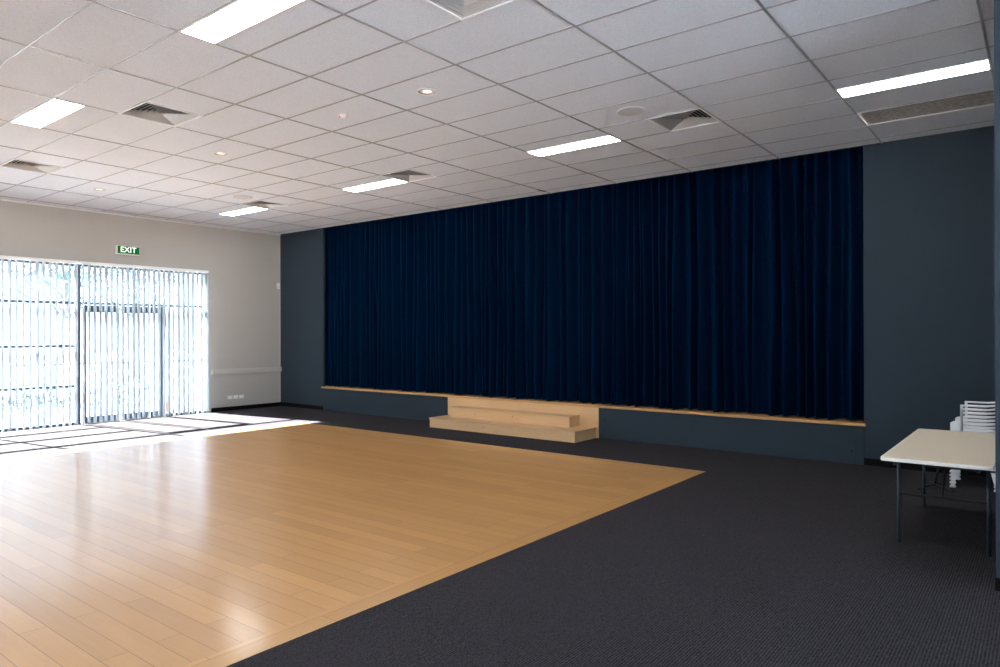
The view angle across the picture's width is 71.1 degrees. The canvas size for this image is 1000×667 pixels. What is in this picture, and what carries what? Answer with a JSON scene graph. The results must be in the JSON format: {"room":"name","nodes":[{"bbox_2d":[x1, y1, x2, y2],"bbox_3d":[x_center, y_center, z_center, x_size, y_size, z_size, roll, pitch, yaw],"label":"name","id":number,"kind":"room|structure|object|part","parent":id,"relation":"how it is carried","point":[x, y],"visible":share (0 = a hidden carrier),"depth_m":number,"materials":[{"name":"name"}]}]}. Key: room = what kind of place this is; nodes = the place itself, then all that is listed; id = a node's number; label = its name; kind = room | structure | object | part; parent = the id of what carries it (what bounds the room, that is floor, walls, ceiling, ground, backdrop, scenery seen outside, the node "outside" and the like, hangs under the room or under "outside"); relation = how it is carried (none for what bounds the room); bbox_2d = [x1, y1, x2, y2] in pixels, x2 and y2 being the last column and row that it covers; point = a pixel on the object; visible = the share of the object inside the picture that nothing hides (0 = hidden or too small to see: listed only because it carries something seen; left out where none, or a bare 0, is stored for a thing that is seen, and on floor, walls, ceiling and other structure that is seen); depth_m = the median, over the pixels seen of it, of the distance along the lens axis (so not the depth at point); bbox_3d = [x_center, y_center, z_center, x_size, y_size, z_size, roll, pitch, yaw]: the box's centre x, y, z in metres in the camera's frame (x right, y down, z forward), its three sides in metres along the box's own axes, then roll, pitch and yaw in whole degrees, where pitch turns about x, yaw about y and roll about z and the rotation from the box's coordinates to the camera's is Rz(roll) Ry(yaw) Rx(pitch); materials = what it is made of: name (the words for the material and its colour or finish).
{"room":"community hall","nodes":[
{"label":"community hall","id":0,"kind":"room"},
{"bbox_2d":[0,200,278,411],"bbox_3d":[-8.988,-0.552,11.113,0.150,4.422,14.827,0,0,38],"label":"wall","id":1,"kind":"structure","parent":0,"point":[242,266],"depth_m":14.75,"materials":[{"name":"white paint"}]},
{"bbox_2d":[0,259,80,431],"bbox_3d":[-8.712,0.189,11.474,0.095,2.940,3.335,0,0,38],"label":"window","id":2,"kind":"structure","parent":1,"relation":"in","point":[5,260],"depth_m":12.57,"materials":[{"name":"metal"}]},
{"bbox_2d":[0,255,78,431],"bbox_3d":[-8.602,0.170,11.315,0.205,2.937,3.220,0,0,38],"label":"vertical blind","id":3,"kind":"object","parent":2,"relation":"attached to","point":[2,257],"visible":1,"depth_m":12.13,"materials":[{"name":"white fabric"}]},
{"bbox_3d":[-8.616,-1.272,11.325,0.180,0.052,3.220,0,0,38],"label":"head rail","id":4,"kind":"part","parent":3,"relation":"part of","materials":[{"name":"white plastic"}]},
{"bbox_2d":[115,245,139,255],"bbox_3d":[-7.105,-1.583,13.342,0.076,0.170,0.430,0,0,38],"label":"exit sign","id":5,"kind":"object","parent":1,"relation":"attached to","point":[119,249],"visible":1,"depth_m":13.31,"materials":[{"name":"green plastic"}]},
{"bbox_2d":[0,199,280,235],"bbox_3d":[-9.265,-2.249,10.630,0.020,0.023,13.727,0,0,38],"label":"trim","id":6,"kind":"structure","parent":1,"relation":"attached to","point":[0,199],"depth_m":13.40,"materials":[{"name":"white paint"}]},
{"bbox_2d":[81,264,206,416],"bbox_3d":[-6.928,0.187,13.754,0.095,2.940,2.455,0,0,38],"label":"window","id":7,"kind":"structure","parent":1,"relation":"in","point":[85,303],"depth_m":14.00,"materials":[{"name":"metal"}]},
{"bbox_2d":[84,305,119,422],"bbox_3d":[-7.419,0.562,13.050,0.127,2.170,0.630,0,0,38],"label":"door","id":8,"kind":"structure","parent":7,"relation":"attached to","point":[85,306],"depth_m":12.94,"materials":[{"name":"metal"}]},
{"bbox_2d":[124,306,162,419],"bbox_3d":[-6.987,0.562,13.664,0.050,2.170,0.770,0,0,38],"label":"door","id":9,"kind":"structure","parent":7,"relation":"attached to","point":[151,308],"depth_m":13.79,"materials":[{"name":"metal"}]},
{"bbox_2d":[79,261,208,423],"bbox_3d":[-6.833,0.168,13.575,0.205,2.937,2.420,0,0,38],"label":"vertical blind","id":10,"kind":"object","parent":7,"relation":"attached to","point":[204,334],"visible":1,"depth_m":13.48,"materials":[{"name":"white fabric"}]},
{"bbox_3d":[-6.847,-1.274,13.585,0.180,0.052,2.420,0,0,38],"label":"head rail","id":11,"kind":"part","parent":10,"relation":"part of","materials":[{"name":"white plastic"}]},
{"bbox_3d":[-6.032,-0.209,14.454,0.019,2.012,0.016,0,0,38],"label":"cord","id":12,"kind":"part","parent":10,"relation":"part of","materials":[{"name":"white plastic"}]},
{"bbox_3d":[-6.453,1.626,14.352,0.095,0.060,0.830,0,0,38],"label":"sill","id":13,"kind":"part","parent":7,"relation":"part of","materials":[{"name":"metal"}]},
{"bbox_2d":[211,402,279,411],"bbox_3d":[-5.545,1.613,15.367,0.015,0.085,1.687,0,0,38],"label":"baseboard","id":14,"kind":"structure","parent":1,"relation":"attached to","point":[219,409],"depth_m":15.32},
{"bbox_2d":[212,367,281,374],"bbox_3d":[-5.531,0.815,15.361,0.050,0.100,1.677,0,0,38],"label":"trim","id":15,"kind":"structure","parent":1,"relation":"attached to","point":[267,369],"depth_m":15.30,"materials":[{"name":"white paint"}]},
{"bbox_2d":[279,236,280,401],"bbox_3d":[-5.044,-0.337,16.024,0.008,3.802,0.029,0,0,38],"label":"trim","id":16,"kind":"structure","parent":1,"relation":"attached to","point":[279,236],"depth_m":16.02,"materials":[{"name":"white paint"}]},
{"bbox_2d":[0,422,705,666],"bbox_3d":[-3.525,1.640,6.918,7.770,0.012,9.350,0,0,38],"label":"floor","id":17,"kind":"structure","parent":0,"point":[223,548],"depth_m":5.93,"materials":[{"name":"brown wood"}]},
{"bbox_2d":[0,0,993,234],"bbox_3d":[-2.170,-2.564,5.597,17.700,0.556,15.209,0,0,38],"label":"ceiling","id":18,"kind":"structure","parent":0,"point":[511,80],"depth_m":6.70,"materials":[{"name":"tile"}]},
{"bbox_2d":[0,159,64,173],"bbox_3d":[-6.371,-2.349,9.514,0.600,0.169,0.600,0,0,38],"label":"ceiling vent","id":19,"kind":"object","parent":18,"relation":"in","point":[15,163],"visible":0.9,"depth_m":9.55,"materials":[{"name":"white metal"}]},
{"bbox_2d":[9,98,85,127],"bbox_3d":[-4.706,-2.308,7.259,1.200,0.068,0.300,0,0,38],"label":"ceiling light","id":20,"kind":"object","parent":18,"relation":"attached to","point":[52,110],"visible":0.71,"depth_m":7.23,"materials":[{"name":"white plastic"}]},
{"bbox_2d":[92,188,106,190],"bbox_3d":[-6.322,-2.269,11.033,0.212,0.015,0.212,0,0,38],"label":"recessed light","id":21,"kind":"object","parent":18,"relation":"in","point":[97,189],"visible":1,"depth_m":11.01,"materials":[{"name":"metal"}]},
{"bbox_2d":[118,101,203,126],"bbox_3d":[-3.536,-2.361,7.295,0.600,0.169,0.600,0,0,38],"label":"ceiling vent","id":22,"kind":"object","parent":18,"relation":"in","point":[148,111],"visible":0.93,"depth_m":7.34,"materials":[{"name":"white metal"}]},
{"bbox_2d":[212,151,229,155],"bbox_3d":[-3.540,-2.281,8.869,0.212,0.015,0.212,0,0,38],"label":"recessed light","id":23,"kind":"object","parent":18,"relation":"in","point":[228,154],"visible":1,"depth_m":8.86,"materials":[{"name":"metal"}]},
{"bbox_2d":[178,0,306,43],"bbox_3d":[-1.871,-2.320,5.040,1.200,0.068,0.300,0,0,38],"label":"ceiling light","id":24,"kind":"object","parent":18,"relation":"attached to","point":[238,16],"visible":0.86,"depth_m":5.08,"materials":[{"name":"white plastic"}]},
{"bbox_2d":[233,195,252,198],"bbox_3d":[-4.286,-2.270,11.664,0.310,0.016,0.310,0,0,38],"label":"ceiling speaker","id":25,"kind":"object","parent":18,"relation":"attached to","point":[235,196],"visible":1,"depth_m":11.63,"materials":[{"name":"plastic"}]},
{"bbox_2d":[235,196,250,198],"bbox_3d":[-4.286,-2.265,11.664,0.273,0.005,0.273,0,0,12],"label":"grille","id":26,"kind":"object","parent":25,"relation":"attached to","point":[238,197],"depth_m":11.64,"materials":[{"name":"metal"}]},
{"bbox_2d":[220,207,267,215],"bbox_3d":[-4.776,-2.299,13.011,1.200,0.068,0.300,0,0,38],"label":"ceiling light","id":27,"kind":"object","parent":18,"relation":"attached to","point":[250,209],"visible":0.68,"depth_m":13.00,"materials":[{"name":"white plastic"}]},
{"bbox_2d":[240,200,289,208],"bbox_3d":[-4.152,-2.351,12.349,0.600,0.169,0.600,0,0,38],"label":"ceiling vent","id":28,"kind":"object","parent":18,"relation":"in","point":[260,204],"visible":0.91,"depth_m":12.39,"materials":[{"name":"metal"}]},
{"bbox_2d":[339,114,348,117],"bbox_3d":[-1.637,-2.277,7.335,0.096,0.032,0.092,0,0,38],"label":"smoke detector","id":29,"kind":"object","parent":18,"relation":"attached to","point":[341,115],"visible":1,"depth_m":7.31,"materials":[{"name":"white plastic"}]},
{"bbox_2d":[342,179,407,191],"bbox_3d":[-1.941,-2.311,10.793,1.200,0.068,0.300,0,0,38],"label":"ceiling light","id":30,"kind":"object","parent":18,"relation":"attached to","point":[389,182],"visible":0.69,"depth_m":10.77,"materials":[{"name":"white plastic"}]},
{"bbox_2d":[380,169,437,181],"bbox_3d":[-1.317,-2.363,10.130,0.600,0.169,0.600,0,0,38],"label":"ceiling vent","id":31,"kind":"object","parent":18,"relation":"in","point":[408,175],"visible":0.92,"depth_m":10.16,"materials":[{"name":"white metal"}]},
{"bbox_2d":[416,88,437,95],"bbox_3d":[-0.692,-2.293,6.634,0.212,0.015,0.212,0,0,38],"label":"recessed light","id":32,"kind":"object","parent":18,"relation":"in","point":[417,90],"visible":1,"depth_m":6.63,"materials":[{"name":"white metal"}]},
{"bbox_2d":[423,0,517,20],"bbox_3d":[-0.228,-2.375,4.707,0.600,0.169,0.600,0,0,38],"label":"ceiling vent","id":33,"kind":"object","parent":18,"relation":"in","point":[462,10],"visible":1,"depth_m":4.92,"materials":[{"name":"white metal"}]},
{"bbox_2d":[527,135,621,156],"bbox_3d":[0.894,-2.323,8.574,1.200,0.068,0.300,0,0,38],"label":"ceiling light","id":34,"kind":"object","parent":18,"relation":"attached to","point":[607,139],"visible":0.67,"depth_m":8.53,"materials":[{"name":"white plastic"}]},
{"bbox_2d":[617,106,646,116],"bbox_3d":[1.365,-2.294,7.232,0.310,0.016,0.310,0,0,38],"label":"ceiling speaker","id":35,"kind":"object","parent":18,"relation":"attached to","point":[630,111],"visible":1,"depth_m":7.21,"materials":[{"name":"plastic"}]},
{"bbox_2d":[619,108,644,115],"bbox_3d":[1.365,-2.289,7.232,0.273,0.005,0.273,0,0,-18],"label":"grille","id":36,"kind":"object","parent":35,"relation":"attached to","point":[623,111],"depth_m":7.21,"materials":[{"name":"fabric"}]},
{"bbox_2d":[647,108,721,131],"bbox_3d":[1.991,-2.377,7.542,0.600,0.169,0.600,0,0,38],"label":"ceiling vent","id":37,"kind":"object","parent":18,"relation":"in","point":[698,117],"visible":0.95,"depth_m":7.61,"materials":[{"name":"white metal"}]},
{"bbox_2d":[835,58,991,97],"bbox_3d":[3.729,-2.335,6.356,1.200,0.068,0.300,0,0,38],"label":"ceiling light","id":38,"kind":"object","parent":18,"relation":"attached to","point":[985,64],"visible":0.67,"depth_m":6.32,"materials":[{"name":"white plastic"}]},
{"bbox_2d":[856,89,993,126],"bbox_3d":[4.384,-2.321,7.193,1.200,0.037,0.600,0,0,38],"label":"ceiling vent","id":39,"kind":"object","parent":18,"relation":"in","point":[982,99],"visible":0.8,"depth_m":7.20,"materials":[{"name":"grey metal"}]},
{"bbox_2d":[0,406,999,666],"bbox_3d":[-2.415,1.631,5.464,17.750,0.001,14.027,0,0,38],"label":"floor","id":40,"kind":"structure","parent":0,"point":[747,560],"depth_m":4.59,"materials":[{"name":"carpet"}]},
{"bbox_2d":[429,406,596,442],"bbox_3d":[0.130,1.463,11.554,2.995,0.337,0.636,0,0,38],"label":"steps","id":41,"kind":"structure","parent":40,"relation":"on","point":[518,423],"depth_m":11.30,"materials":[{"name":"brown wood"}]},
{"bbox_2d":[918,468,954,491],"bbox_3d":[4.580,1.361,7.232,0.479,0.502,0.268,0,0,-34],"label":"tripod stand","id":42,"kind":"object","parent":40,"relation":"on","point":[935,484],"visible":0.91,"depth_m":7.27,"materials":[{"name":"black metal"}]},
{"bbox_2d":[881,429,995,556],"bbox_3d":[3.612,1.252,5.619,0.676,0.721,1.922,0,0,38],"label":"folding table","id":43,"kind":"object","parent":40,"relation":"on","point":[946,449],"visible":0.92,"depth_m":5.37,"materials":[{"name":"laminate"}]},
{"bbox_3d":[3.080,1.260,5.401,0.025,0.683,0.025,0,0,38],"label":"leg","id":44,"kind":"part","parent":43,"relation":"part of","materials":[{"name":"metal"}]},
{"bbox_3d":[3.942,1.259,6.503,0.025,0.683,0.025,0,0,38],"label":"leg","id":45,"kind":"part","parent":43,"relation":"part of","materials":[{"name":"metal"}]},
{"bbox_3d":[3.529,1.258,5.049,0.025,0.683,0.025,0,0,38],"label":"leg","id":46,"kind":"part","parent":43,"relation":"part of","materials":[{"name":"metal"}]},
{"bbox_2d":[950,426,995,491],"bbox_3d":[5.067,1.299,7.400,0.478,0.622,0.540,0,0,38],"label":"plastic chair","id":47,"kind":"object","parent":40,"relation":"on","point":[956,477],"visible":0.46,"depth_m":7.33,"materials":[{"name":"white plastic"}]},
{"bbox_2d":[950,422,995,487],"bbox_3d":[5.067,1.261,7.400,0.478,0.622,0.540,0,0,38],"label":"plastic chair","id":48,"kind":"object","parent":47,"relation":"on","point":[951,481],"visible":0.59,"depth_m":7.26,"materials":[{"name":"white plastic"}]},
{"bbox_2d":[950,419,995,484],"bbox_3d":[5.067,1.222,7.400,0.478,0.622,0.540,0,0,38],"label":"plastic chair","id":49,"kind":"object","parent":48,"relation":"on","point":[951,477],"visible":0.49,"depth_m":7.25,"materials":[{"name":"white plastic"}]},
{"bbox_2d":[950,415,995,480],"bbox_3d":[5.067,1.184,7.401,0.478,0.622,0.540,0,0,38],"label":"plastic chair","id":50,"kind":"object","parent":49,"relation":"on","point":[951,474],"visible":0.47,"depth_m":7.24,"materials":[{"name":"white plastic"}]},
{"bbox_2d":[950,412,995,476],"bbox_3d":[5.067,1.145,7.401,0.478,0.622,0.540,0,0,38],"label":"plastic chair","id":51,"kind":"object","parent":50,"relation":"on","point":[951,470],"visible":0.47,"depth_m":7.25,"materials":[{"name":"white plastic"}]},
{"bbox_2d":[951,408,995,470],"bbox_3d":[5.067,1.107,7.401,0.478,0.622,0.540,0,0,38],"label":"plastic chair","id":52,"kind":"object","parent":51,"relation":"on","point":[965,412],"visible":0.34,"depth_m":7.25,"materials":[{"name":"white plastic"}]},
{"bbox_2d":[950,405,995,468],"bbox_3d":[5.067,1.068,7.401,0.478,0.622,0.540,0,0,38],"label":"plastic chair","id":53,"kind":"object","parent":52,"relation":"on","point":[961,410],"visible":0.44,"depth_m":7.27,"materials":[{"name":"white plastic"}]},
{"bbox_3d":[4.768,1.025,7.317,0.095,0.150,0.040,0,0,38],"label":"arm","id":54,"kind":"part","parent":53,"relation":"part of","materials":[{"name":"white plastic"}]},
{"bbox_2d":[950,401,994,433],"bbox_3d":[5.067,1.030,7.401,0.478,0.622,0.540,0,0,38],"label":"plastic chair","id":55,"kind":"object","parent":53,"relation":"on","point":[956,422],"visible":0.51,"depth_m":7.42,"materials":[{"name":"white plastic"}]},
{"bbox_3d":[4.768,0.987,7.317,0.095,0.150,0.040,0,0,38],"label":"arm","id":56,"kind":"part","parent":55,"relation":"part of","materials":[{"name":"white plastic"}]},
{"bbox_3d":[5.060,1.054,7.406,0.425,0.034,0.430,0,0,38],"label":"seat","id":57,"kind":"part","parent":55,"relation":"part of","materials":[{"name":"white plastic"}]},
{"bbox_3d":[5.108,0.738,7.368,0.370,0.039,0.520,0,0,38],"label":"rail","id":58,"kind":"part","parent":55,"relation":"part of","materials":[{"name":"white plastic"}]},
{"bbox_3d":[5.108,0.777,7.368,0.370,0.039,0.520,0,0,38],"label":"rail","id":59,"kind":"part","parent":53,"relation":"part of","materials":[{"name":"white plastic"}]},
{"bbox_3d":[5.109,0.815,7.368,0.370,0.039,0.520,0,0,38],"label":"rail","id":60,"kind":"part","parent":52,"relation":"part of","materials":[{"name":"white plastic"}]},
{"bbox_3d":[5.109,0.854,7.368,0.370,0.039,0.520,0,0,38],"label":"rail","id":61,"kind":"part","parent":51,"relation":"part of","materials":[{"name":"white plastic"}]},
{"bbox_3d":[5.109,0.892,7.368,0.370,0.039,0.520,0,0,38],"label":"rail","id":62,"kind":"part","parent":50,"relation":"part of","materials":[{"name":"white plastic"}]},
{"bbox_3d":[5.109,0.931,7.368,0.370,0.039,0.520,0,0,38],"label":"rail","id":63,"kind":"part","parent":49,"relation":"part of","materials":[{"name":"white plastic"}]},
{"bbox_3d":[5.109,0.969,7.367,0.370,0.039,0.520,0,0,38],"label":"rail","id":64,"kind":"part","parent":48,"relation":"part of","materials":[{"name":"white plastic"}]},
{"bbox_3d":[5.109,1.008,7.367,0.370,0.039,0.520,0,0,38],"label":"rail","id":65,"kind":"part","parent":47,"relation":"part of","materials":[{"name":"white plastic"}]},
{"bbox_2d":[325,385,863,422],"bbox_3d":[0.784,1.141,12.152,13.950,0.030,0.950,0,0,38],"label":"floor","id":66,"kind":"structure","parent":0,"point":[534,399],"depth_m":10.57,"materials":[{"name":"brown wood"}]},
{"bbox_2d":[325,146,863,419],"bbox_3d":[0.467,-0.662,12.014,10.812,3.577,0.298,0,0,38],"label":"stage curtain","id":67,"kind":"object","parent":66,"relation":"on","point":[738,288],"visible":0.96,"depth_m":10.84,"materials":[{"name":"blue fabric"}]},
{"bbox_2d":[280,126,994,464],"bbox_3d":[0.827,-0.581,12.135,14.050,4.422,1.120,0,0,38],"label":"wall","id":68,"kind":"structure","parent":0,"point":[929,228],"depth_m":8.40,"materials":[{"name":"paint"}]},
{"bbox_2d":[280,402,322,409],"bbox_3d":[-4.421,1.609,15.550,1.560,0.085,0.012,0,0,38],"label":"baseboard","id":69,"kind":"structure","parent":68,"relation":"attached to","point":[281,403],"depth_m":15.53,"materials":[{"name":"black"}]},
{"bbox_2d":[448,397,598,437],"bbox_3d":[0.293,1.393,11.843,3.155,0.477,0.018,0,0,38],"label":"trim","id":70,"kind":"structure","parent":68,"relation":"attached to","point":[589,416],"depth_m":11.55,"materials":[{"name":"brown wood"}]},
{"bbox_2d":[321,386,865,426],"bbox_3d":[0.332,1.141,11.848,10.572,0.036,0.085,0,0,38],"label":"trim","id":71,"kind":"structure","parent":68,"relation":"attached to","point":[327,387],"depth_m":10.54,"materials":[{"name":"brown wood"}]},
{"bbox_2d":[864,458,991,477],"bbox_3d":[5.070,1.569,8.123,1.519,0.085,0.012,0,0,38],"label":"baseboard","id":72,"kind":"structure","parent":68,"relation":"attached to","point":[867,461],"depth_m":8.27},
{"bbox_2d":[994,0,999,577],"bbox_3d":[6.012,-0.357,4.853,4.009,3.922,4.300,0,0,38],"label":"wall","id":73,"kind":"structure","parent":0,"point":[996,2],"depth_m":4.39,"materials":[{"name":"paint"}]},
{"bbox_2d":[995,577,999,590],"bbox_3d":[4.629,1.565,3.199,3.862,0.080,0.012,0,0,38],"label":"baseboard","id":74,"kind":"structure","parent":73,"relation":"attached to","point":[997,580],"depth_m":4.38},
{"label":"outside","id":75,"kind":"structure","parent":0,"visible":0},
{"bbox_2d":[0,349,200,427],"bbox_3d":[-30.846,1.921,36.837,66.000,0.190,100.000,0,0,38],"label":"ground","id":76,"kind":"structure","parent":75,"point":[20,413],"depth_m":25.49,"materials":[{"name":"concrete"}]},
{"bbox_2d":[0,262,45,298],"bbox_3d":[-14.167,-0.710,18.823,3.102,4.939,3.155,0,0,17],"label":"tree","id":77,"kind":"object","parent":76,"relation":"on","point":[13,272],"visible":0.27,"depth_m":19.35,"materials":[{"name":"green plant"}]},
{"bbox_2d":[0,371,73,411],"bbox_3d":[-10.822,1.334,16.354,1.371,0.911,1.350,0,0,38],"label":"shrub","id":78,"kind":"object","parent":76,"relation":"on","point":[60,383],"visible":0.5,"depth_m":16.29,"materials":[{"name":"green plant"}]},
{"bbox_2d":[12,264,115,385],"bbox_3d":[-14.200,-0.592,22.851,2.956,4.724,2.992,0,0,38],"label":"tree","id":79,"kind":"object","parent":76,"relation":"on","point":[47,266],"visible":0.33,"depth_m":22.73,"materials":[{"name":"green plant"}]},
{"bbox_2d":[0,359,200,395],"bbox_3d":[-10.423,1.244,18.316,0.044,0.982,18.040,0,0,38],"label":"railing","id":80,"kind":"object","parent":76,"relation":"on","point":[190,359],"visible":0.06,"depth_m":18.31,"materials":[{"name":"metal"}]},
{"bbox_3d":[-10.425,0.775,18.316,0.044,0.044,18.000,0,0,38],"label":"handrail","id":81,"kind":"part","parent":80,"relation":"part of","materials":[{"name":"metal"}]},
{"bbox_2d":[81,366,157,406],"bbox_3d":[-9.173,1.258,16.833,1.377,1.044,1.357,0,0,38],"label":"shrub","id":82,"kind":"object","parent":76,"relation":"on","point":[114,392],"visible":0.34,"depth_m":16.70,"materials":[{"name":"green plant"}]},
{"bbox_2d":[86,268,186,377],"bbox_3d":[-14.514,-0.961,27.916,3.795,5.458,3.740,0,0,38],"label":"tree","id":83,"kind":"object","parent":76,"relation":"on","point":[97,278],"visible":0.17,"depth_m":27.76,"materials":[{"name":"green plant"}]}
]}

